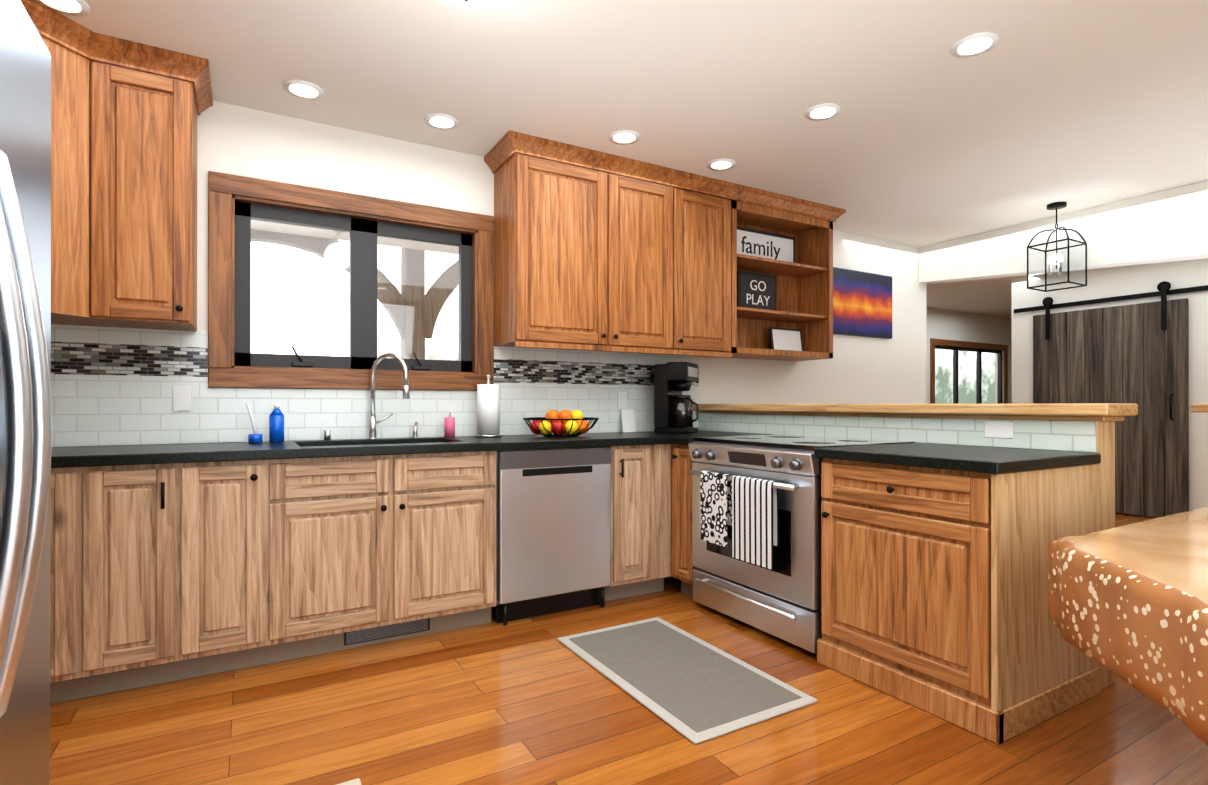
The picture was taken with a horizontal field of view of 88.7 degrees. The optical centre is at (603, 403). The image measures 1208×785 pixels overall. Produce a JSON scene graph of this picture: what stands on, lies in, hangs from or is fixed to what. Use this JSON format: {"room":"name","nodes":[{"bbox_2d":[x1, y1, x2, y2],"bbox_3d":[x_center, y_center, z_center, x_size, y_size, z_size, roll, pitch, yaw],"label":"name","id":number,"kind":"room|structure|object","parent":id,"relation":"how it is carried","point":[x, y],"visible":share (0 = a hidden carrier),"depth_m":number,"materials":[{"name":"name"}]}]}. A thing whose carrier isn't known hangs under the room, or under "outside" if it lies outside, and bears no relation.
{"room":"kitchen","nodes":[
{"label":"kitchen","id":0,"kind":"room"},
{"bbox_2d":[60,101,926,446],"bbox_3d":[0.028,-0.173,4.138,6.840,2.550,0.140,0,0,-30],"label":"wall","id":1,"kind":"structure","parent":0,"point":[862,370],"depth_m":3.57,"materials":[{"name":"white paint"}]},
{"bbox_2d":[85,40,200,330],"bbox_3d":[-1.987,-0.896,2.690,0.340,1.110,0.347,0,0,-30],"label":"upper cabinet","id":2,"kind":"object","parent":1,"relation":"attached to","point":[124,197],"depth_m":2.56,"materials":[{"name":"brown wood"}]},
{"bbox_2d":[208,171,493,390],"bbox_3d":[-1.295,-0.590,3.339,1.420,1.030,0.122,0,0,-30],"label":"kitchen window","id":3,"kind":"structure","parent":1,"relation":"in","point":[234,361],"depth_m":3.28,"materials":[{"name":"brown wood"}]},
{"bbox_2d":[51,324,698,446],"bbox_3d":[-1.057,-0.076,3.426,4.006,0.528,0.006,0,0,-30],"label":"backsplash","id":4,"kind":"structure","parent":1,"relation":"attached to","point":[112,385],"depth_m":3.07,"materials":[{"name":"tile"}]},
{"bbox_2d":[172,387,190,410],"bbox_3d":[-1.976,-0.020,2.888,0.070,0.114,0.006,0,0,-30],"label":"electrical outlet plate","id":5,"kind":"object","parent":4,"relation":"attached to","point":[181,398],"depth_m":2.89,"materials":[{"name":"white plastic"}]},
{"bbox_2d":[617,392,625,408],"bbox_3d":[0.120,-0.018,4.098,0.070,0.114,0.006,0,0,-30],"label":"electrical outlet plate","id":6,"kind":"object","parent":4,"relation":"attached to","point":[621,396],"depth_m":4.09,"materials":[{"name":"white plastic"}]},
{"bbox_2d":[492,134,623,350],"bbox_3d":[-0.282,-0.894,3.675,0.654,1.110,0.347,0,0,-30],"label":"upper cabinet","id":7,"kind":"object","parent":1,"relation":"attached to","point":[588,259],"depth_m":3.51,"materials":[{"name":"brown wood"}]},
{"bbox_2d":[600,158,687,353],"bbox_3d":[0.147,-0.894,3.923,0.622,1.110,0.347,0,0,-30],"label":"upper cabinet","id":8,"kind":"object","parent":1,"relation":"attached to","point":[655,215],"depth_m":3.82,"materials":[{"name":"brown wood"}]},
{"bbox_2d":[664,174,739,357],"bbox_3d":[0.550,-0.894,4.156,0.593,1.110,0.347,0,0,-30],"label":"upper cabinet","id":9,"kind":"object","parent":1,"relation":"attached to","point":[713,258],"depth_m":4.05,"materials":[{"name":"brown wood"}]},
{"bbox_2d":[769,327,802,350],"bbox_3d":[1.382,-0.464,4.673,0.320,0.210,0.041,0,0,-30],"label":"frame","id":10,"kind":"object","parent":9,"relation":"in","point":[785,339],"visible":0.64,"depth_m":4.66,"materials":[{"name":"grey"}]},
{"bbox_2d":[833,267,891,338],"bbox_3d":[2.214,-0.851,5.303,0.790,0.550,0.028,0,0,-30],"label":"painting","id":11,"kind":"object","parent":1,"relation":"attached to","point":[862,304],"visible":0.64,"depth_m":5.28,"materials":[{"name":"fabric"}]},
{"bbox_2d":[50,513,1207,784],"bbox_3d":[4.103,1.151,3.638,13.560,0.100,9.600,0,0,-30],"label":"floor","id":12,"kind":"structure","parent":0,"point":[528,701],"depth_m":2.07,"materials":[{"name":"brown wood"}]},
{"bbox_2d":[0,0,51,784],"bbox_3d":[-1.230,0.180,0.692,0.915,1.830,0.910,0,0,-30],"label":"refrigerator","id":13,"kind":"object","parent":12,"relation":"on","point":[25,280],"visible":1,"depth_m":1.00,"materials":[{"name":"grey metal"}]},
{"bbox_2d":[50,466,105,703],"bbox_3d":[-2.191,0.665,2.409,0.466,0.868,0.610,0,0,-30],"label":"base cabinet","id":14,"kind":"object","parent":12,"relation":"on","point":[77,494],"depth_m":2.24,"materials":[{"name":"brown wood"}]},
{"bbox_2d":[51,430,722,467],"bbox_3d":[-0.897,0.310,3.144,3.998,0.240,0.638,0,0,-30],"label":"countertop","id":15,"kind":"structure","parent":14,"relation":"on","point":[82,456],"depth_m":2.74,"materials":[{"name":"black stone"}]},
{"bbox_2d":[246,402,262,442],"bbox_3d":[-1.668,0.091,2.942,0.071,0.192,0.067,0,0,-30],"label":"dish brush","id":16,"kind":"object","parent":15,"relation":"on","point":[255,437],"visible":1,"depth_m":2.94,"materials":[{"name":"blue"}]},
{"bbox_2d":[269,404,283,441],"bbox_3d":[-1.583,0.095,2.988,0.064,0.184,0.064,0,0,-30],"label":"dish soap","id":17,"kind":"object","parent":15,"relation":"on","point":[276,424],"visible":0.94,"depth_m":2.96,"materials":[{"name":"blue plastic"}]},
{"bbox_2d":[324,353,419,439],"bbox_3d":[-1.182,-0.038,3.197,0.476,0.452,0.209,0,0,-30],"label":"sink faucet","id":18,"kind":"object","parent":15,"relation":"on","point":[373,422],"visible":0.94,"depth_m":3.24,"materials":[{"name":"silver metal"}]},
{"bbox_2d":[445,411,454,436],"bbox_3d":[-0.855,0.116,3.427,0.055,0.145,0.063,0,0,-30],"label":"soap pump","id":19,"kind":"object","parent":15,"relation":"on","point":[449,426],"visible":0.96,"depth_m":3.41,"materials":[{"name":"pink plastic"}]},
{"bbox_2d":[475,374,501,436],"bbox_3d":[-0.655,0.012,3.501,0.150,0.353,0.150,0,0,-30],"label":"paper towel holder","id":20,"kind":"object","parent":15,"relation":"on","point":[488,409],"visible":1,"depth_m":3.45,"materials":[{"name":"white paper"}]},
{"bbox_2d":[523,410,598,436],"bbox_3d":[-0.247,0.112,3.575,0.442,0.152,0.442,0,0,-30],"label":"fruit bowl","id":21,"kind":"object","parent":15,"relation":"on","point":[562,422],"visible":1,"depth_m":3.48,"materials":[{"name":"black metal"}]},
{"bbox_2d":[621,410,635,431],"bbox_3d":[0.160,0.116,4.068,0.100,0.149,0.034,0,0,-30],"label":"card stand","id":22,"kind":"object","parent":15,"relation":"on","point":[628,420],"visible":0.93,"depth_m":4.06,"materials":[{"name":"white"}]},
{"bbox_2d":[654,362,698,433],"bbox_3d":[0.471,-0.036,4.030,0.332,0.450,0.333,0,0,-30],"label":"coffee maker","id":23,"kind":"object","parent":15,"relation":"on","point":[673,406],"visible":1,"depth_m":3.94,"materials":[{"name":"black plastic"}]},
{"bbox_2d":[106,462,201,692],"bbox_3d":[-1.920,0.665,2.565,0.432,0.868,0.610,0,0,-30],"label":"base cabinet","id":24,"kind":"object","parent":12,"relation":"on","point":[163,573],"depth_m":2.35,"materials":[{"name":"brown wood"}]},
{"bbox_2d":[202,458,301,675],"bbox_3d":[-1.644,0.665,2.725,0.478,0.868,0.610,0,0,-30],"label":"base cabinet","id":25,"kind":"object","parent":12,"relation":"on","point":[252,509],"depth_m":2.51,"materials":[{"name":"brown wood"}]},
{"bbox_2d":[336,778,361,784],"bbox_3d":[-0.749,1.089,1.331,0.530,0.013,0.760,0,0,-30],"label":"area rug","id":26,"kind":"object","parent":12,"relation":"on","point":[357,781],"visible":1,"depth_m":1.77,"materials":[{"name":"beige fabric"}]},
{"bbox_2d":[495,446,610,625],"bbox_3d":[-0.386,0.667,3.440,0.637,0.866,0.613,0,0,-30],"label":"dishwasher","id":27,"kind":"object","parent":12,"relation":"on","point":[553,530],"visible":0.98,"depth_m":3.17,"materials":[{"name":"silver metal"}]},
{"bbox_2d":[604,444,670,600],"bbox_3d":[0.067,0.667,3.713,0.409,0.868,0.610,0,0,-30],"label":"base cabinet","id":28,"kind":"object","parent":12,"relation":"on","point":[640,474],"depth_m":3.46,"materials":[{"name":"brown wood"}]},
{"bbox_2d":[667,432,772,444],"bbox_3d":[0.724,0.210,3.607,0.728,0.040,0.178,0,0,-30],"label":"countertop","id":29,"kind":"structure","parent":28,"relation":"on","point":[679,439],"depth_m":3.55,"materials":[{"name":"black stone"}]},
{"bbox_2d":[671,444,695,596],"bbox_3d":[0.716,0.667,3.629,0.729,0.867,0.225,0,0,-30],"label":"base cabinet","id":30,"kind":"object","parent":12,"relation":"on","point":[682,568],"depth_m":3.47,"materials":[{"name":"brown wood"}]},
{"bbox_2d":[557,617,817,744],"bbox_3d":[0.284,1.091,2.563,0.570,0.013,1.020,0,0,-30],"label":"area rug","id":31,"kind":"object","parent":12,"relation":"on","point":[692,688],"visible":0.98,"depth_m":2.43,"materials":[{"name":"beige fabric"}]},
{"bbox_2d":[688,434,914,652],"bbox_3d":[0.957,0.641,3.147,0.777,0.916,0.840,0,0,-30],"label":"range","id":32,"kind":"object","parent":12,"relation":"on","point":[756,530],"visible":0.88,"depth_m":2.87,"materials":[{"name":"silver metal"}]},
{"bbox_2d":[693,403,1137,689],"bbox_3d":[1.354,0.551,3.401,0.260,1.098,2.458,0,0,-30],"label":"wall","id":33,"kind":"structure","parent":12,"relation":"on","point":[1082,427],"depth_m":2.79,"materials":[{"name":"white tile"}]},
{"bbox_2d":[985,421,1012,438],"bbox_3d":[1.695,0.114,2.652,0.004,0.070,0.114,0,0,-30],"label":"electrical outlet plate","id":34,"kind":"object","parent":33,"relation":"attached to","point":[992,429],"depth_m":2.65,"materials":[{"name":"white plastic"}]},
{"bbox_2d":[817,458,1100,743],"bbox_3d":[1.383,0.665,2.473,0.729,0.867,0.733,0,0,-30],"label":"base cabinet","id":35,"kind":"object","parent":12,"relation":"on","point":[934,591],"depth_m":2.19,"materials":[{"name":"brown wood"}]},
{"bbox_2d":[814,443,1100,473],"bbox_3d":[1.385,0.208,2.476,0.717,0.040,0.741,0,0,-30],"label":"countertop","id":36,"kind":"structure","parent":35,"relation":"on","point":[990,460],"depth_m":2.27,"materials":[{"name":"black stone"}]},
{"bbox_2d":[1048,506,1207,743],"bbox_3d":[2.245,0.723,1.163,2.361,0.746,1.881,0,0,-30],"label":"table","id":37,"kind":"object","parent":12,"relation":"on","point":[1128,604],"visible":1,"depth_m":1.30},
{"bbox_2d":[60,0,1207,318],"bbox_3d":[4.103,-1.500,3.643,13.560,0.100,9.600,0,0,-30],"label":"ceiling","id":38,"kind":"structure","parent":0,"point":[924,136],"depth_m":2.84,"materials":[{"name":"beige paint"}]},
{"bbox_2d":[34,0,89,16],"bbox_3d":[-1.958,-1.447,2.220,0.169,0.009,0.169,0,0,-39],"label":"recessed light","id":39,"kind":"object","parent":38,"relation":"in","point":[79,8],"depth_m":2.24,"materials":[{"name":"white plastic"}]},
{"bbox_2d":[283,79,323,99],"bbox_3d":[-1.386,-1.446,2.850,0.169,0.009,0.169,0,0,-39],"label":"recessed light","id":40,"kind":"object","parent":38,"relation":"in","point":[302,89],"depth_m":2.84,"materials":[{"name":"white plastic"}]},
{"bbox_2d":[425,113,458,129],"bbox_3d":[-0.832,-1.446,3.170,0.169,0.009,0.169,0,0,-39],"label":"recessed light","id":41,"kind":"object","parent":38,"relation":"in","point":[441,121],"depth_m":3.16,"materials":[{"name":"white plastic"}]},
{"bbox_2d":[439,0,508,9],"bbox_3d":[-0.449,-1.379,2.006,0.384,0.147,0.384,0,0,-30],"label":"flush-mount ceiling light","id":42,"kind":"object","parent":38,"relation":"attached to","point":[476,4],"visible":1,"depth_m":2.12,"materials":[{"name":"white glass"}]},
{"bbox_2d":[609,130,639,144],"bbox_3d":[0.111,-1.445,3.357,0.169,0.009,0.169,0,0,-39],"label":"recessed light","id":43,"kind":"object","parent":38,"relation":"in","point":[622,137],"depth_m":3.35,"materials":[{"name":"white plastic"}]},
{"bbox_2d":[707,158,735,170],"bbox_3d":[0.711,-1.445,3.738,0.169,0.009,0.169,0,0,-39],"label":"recessed light","id":44,"kind":"object","parent":38,"relation":"in","point":[717,164],"depth_m":3.72,"materials":[{"name":"white plastic"}]},
{"bbox_2d":[805,103,840,120],"bbox_3d":[1.087,-1.446,3.067,0.169,0.009,0.169,0,0,-36],"label":"recessed light","id":45,"kind":"object","parent":38,"relation":"in","point":[824,111],"depth_m":3.05,"materials":[{"name":"white plastic"}]},
{"bbox_2d":[950,32,999,57],"bbox_3d":[1.498,-1.447,2.495,0.169,0.009,0.169,0,0,-36],"label":"recessed light","id":46,"kind":"object","parent":38,"relation":"in","point":[974,44],"depth_m":2.48,"materials":[{"name":"white plastic"}]},
{"bbox_2d":[1027,202,1086,291],"bbox_3d":[3.291,-1.145,4.489,0.271,0.606,0.272,0,0,-30],"label":"pendant lantern","id":47,"kind":"object","parent":38,"relation":"hanging from","point":[1061,264],"visible":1,"depth_m":4.42,"materials":[{"name":"black metal"}]},
{"bbox_2d":[737,270,775,309],"bbox_3d":[1.128,-0.810,4.553,0.380,0.300,0.025,0,0,-30],"label":"sign","id":48,"kind":"object","parent":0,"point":[756,290],"visible":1,"depth_m":4.54,"materials":[{"name":"black wood"}]},
{"bbox_2d":[737,226,794,262],"bbox_3d":[1.158,-1.150,4.582,0.720,0.260,0.026,0,0,-30],"label":"family sign","id":49,"kind":"object","parent":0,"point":[762,244],"visible":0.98,"depth_m":4.60,"materials":[{"name":"grey wood"}]},
{"bbox_2d":[926,307,1011,403],"bbox_3d":[4.727,-0.164,9.278,6.680,2.550,0.140,0,0,-30],"label":"wall","id":50,"kind":"structure","parent":0,"point":[960,326],"depth_m":9.87,"materials":[{"name":"white paint"}]},
{"bbox_2d":[930,338,1007,403],"bbox_3d":[5.827,-0.388,9.863,2.130,1.180,0.090,0,0,-30],"label":"window","id":51,"kind":"structure","parent":50,"relation":"in","point":[963,345],"depth_m":9.89,"materials":[{"name":"brown wood"}]},
{"bbox_2d":[919,180,1207,283],"bbox_3d":[4.736,-1.005,2.736,0.150,0.888,6.998,0,0,-30],"label":"header beam","id":52,"kind":"structure","parent":0,"point":[1170,225],"depth_m":4.49,"materials":[{"name":"white paint"}]},
{"bbox_2d":[1012,258,1207,510],"bbox_3d":[6.561,-0.174,3.963,0.120,2.550,7.300,0,0,-30],"label":"wall","id":53,"kind":"structure","parent":0,"point":[1107,282],"depth_m":6.00,"materials":[{"name":"white paint"}]},
{"bbox_2d":[1014,285,1207,312],"bbox_3d":[5.403,-1.053,5.814,0.034,0.045,2.860,0,0,-30],"label":"barn door track","id":54,"kind":"object","parent":53,"relation":"attached to","point":[1137,296],"visible":1,"depth_m":6.22,"materials":[{"name":"black metal"}]},
{"bbox_2d":[1033,281,1188,517],"bbox_3d":[5.066,-0.024,6.275,0.112,2.259,1.296,0,0,-30],"label":"sliding barn door","id":55,"kind":"structure","parent":54,"relation":"hanging from","point":[1138,354],"depth_m":6.05,"materials":[{"name":"brown wood"}]},
{"bbox_2d":[1190,404,1207,412],"bbox_3d":[4.061,0.549,2.252,0.240,1.098,2.840,0,0,-30],"label":"chair rail","id":56,"kind":"object","parent":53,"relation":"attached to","point":[1202,408],"depth_m":3.39,"materials":[{"name":"brown wood"}]},
{"label":"outside","id":57,"kind":"structure","parent":0,"visible":0},
{"bbox_2d":[251,240,458,360],"bbox_3d":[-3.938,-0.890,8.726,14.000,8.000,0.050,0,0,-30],"label":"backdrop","id":58,"kind":"structure","parent":57,"point":[331,312],"depth_m":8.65,"materials":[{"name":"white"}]},
{"bbox_3d":[-2.465,1.265,6.172,14.000,0.280,5.840,0,0,-30],"label":"ground","id":59,"kind":"structure","parent":57,"visible":0},
{"bbox_2d":[251,229,458,358],"bbox_3d":[-2.180,-0.346,5.681,8.000,2.940,0.220,0,0,-30],"label":"porch","id":60,"kind":"object","parent":59,"relation":"on","point":[416,322],"depth_m":5.77,"materials":[{"name":"brown wood"}]},
{"bbox_3d":[-1.096,-0.183,-0.634,0.120,2.550,7.000,0,0,-30],"label":"wall","id":61,"kind":"structure","parent":0,"visible":0},
{"bbox_2d":[21,0,112,325],"bbox_3d":[-2.129,-0.897,2.442,0.286,1.110,0.634,0,0,-30],"label":"upper cabinet","id":62,"kind":"object","parent":61,"relation":"attached to","point":[81,85],"depth_m":2.42,"materials":[{"name":"brown wood"}]},
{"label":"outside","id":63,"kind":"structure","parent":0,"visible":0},
{"bbox_2d":[935,349,994,403],"bbox_3d":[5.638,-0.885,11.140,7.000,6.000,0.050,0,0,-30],"label":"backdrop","id":64,"kind":"structure","parent":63,"point":[969,367],"depth_m":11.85,"materials":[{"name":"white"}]}
]}

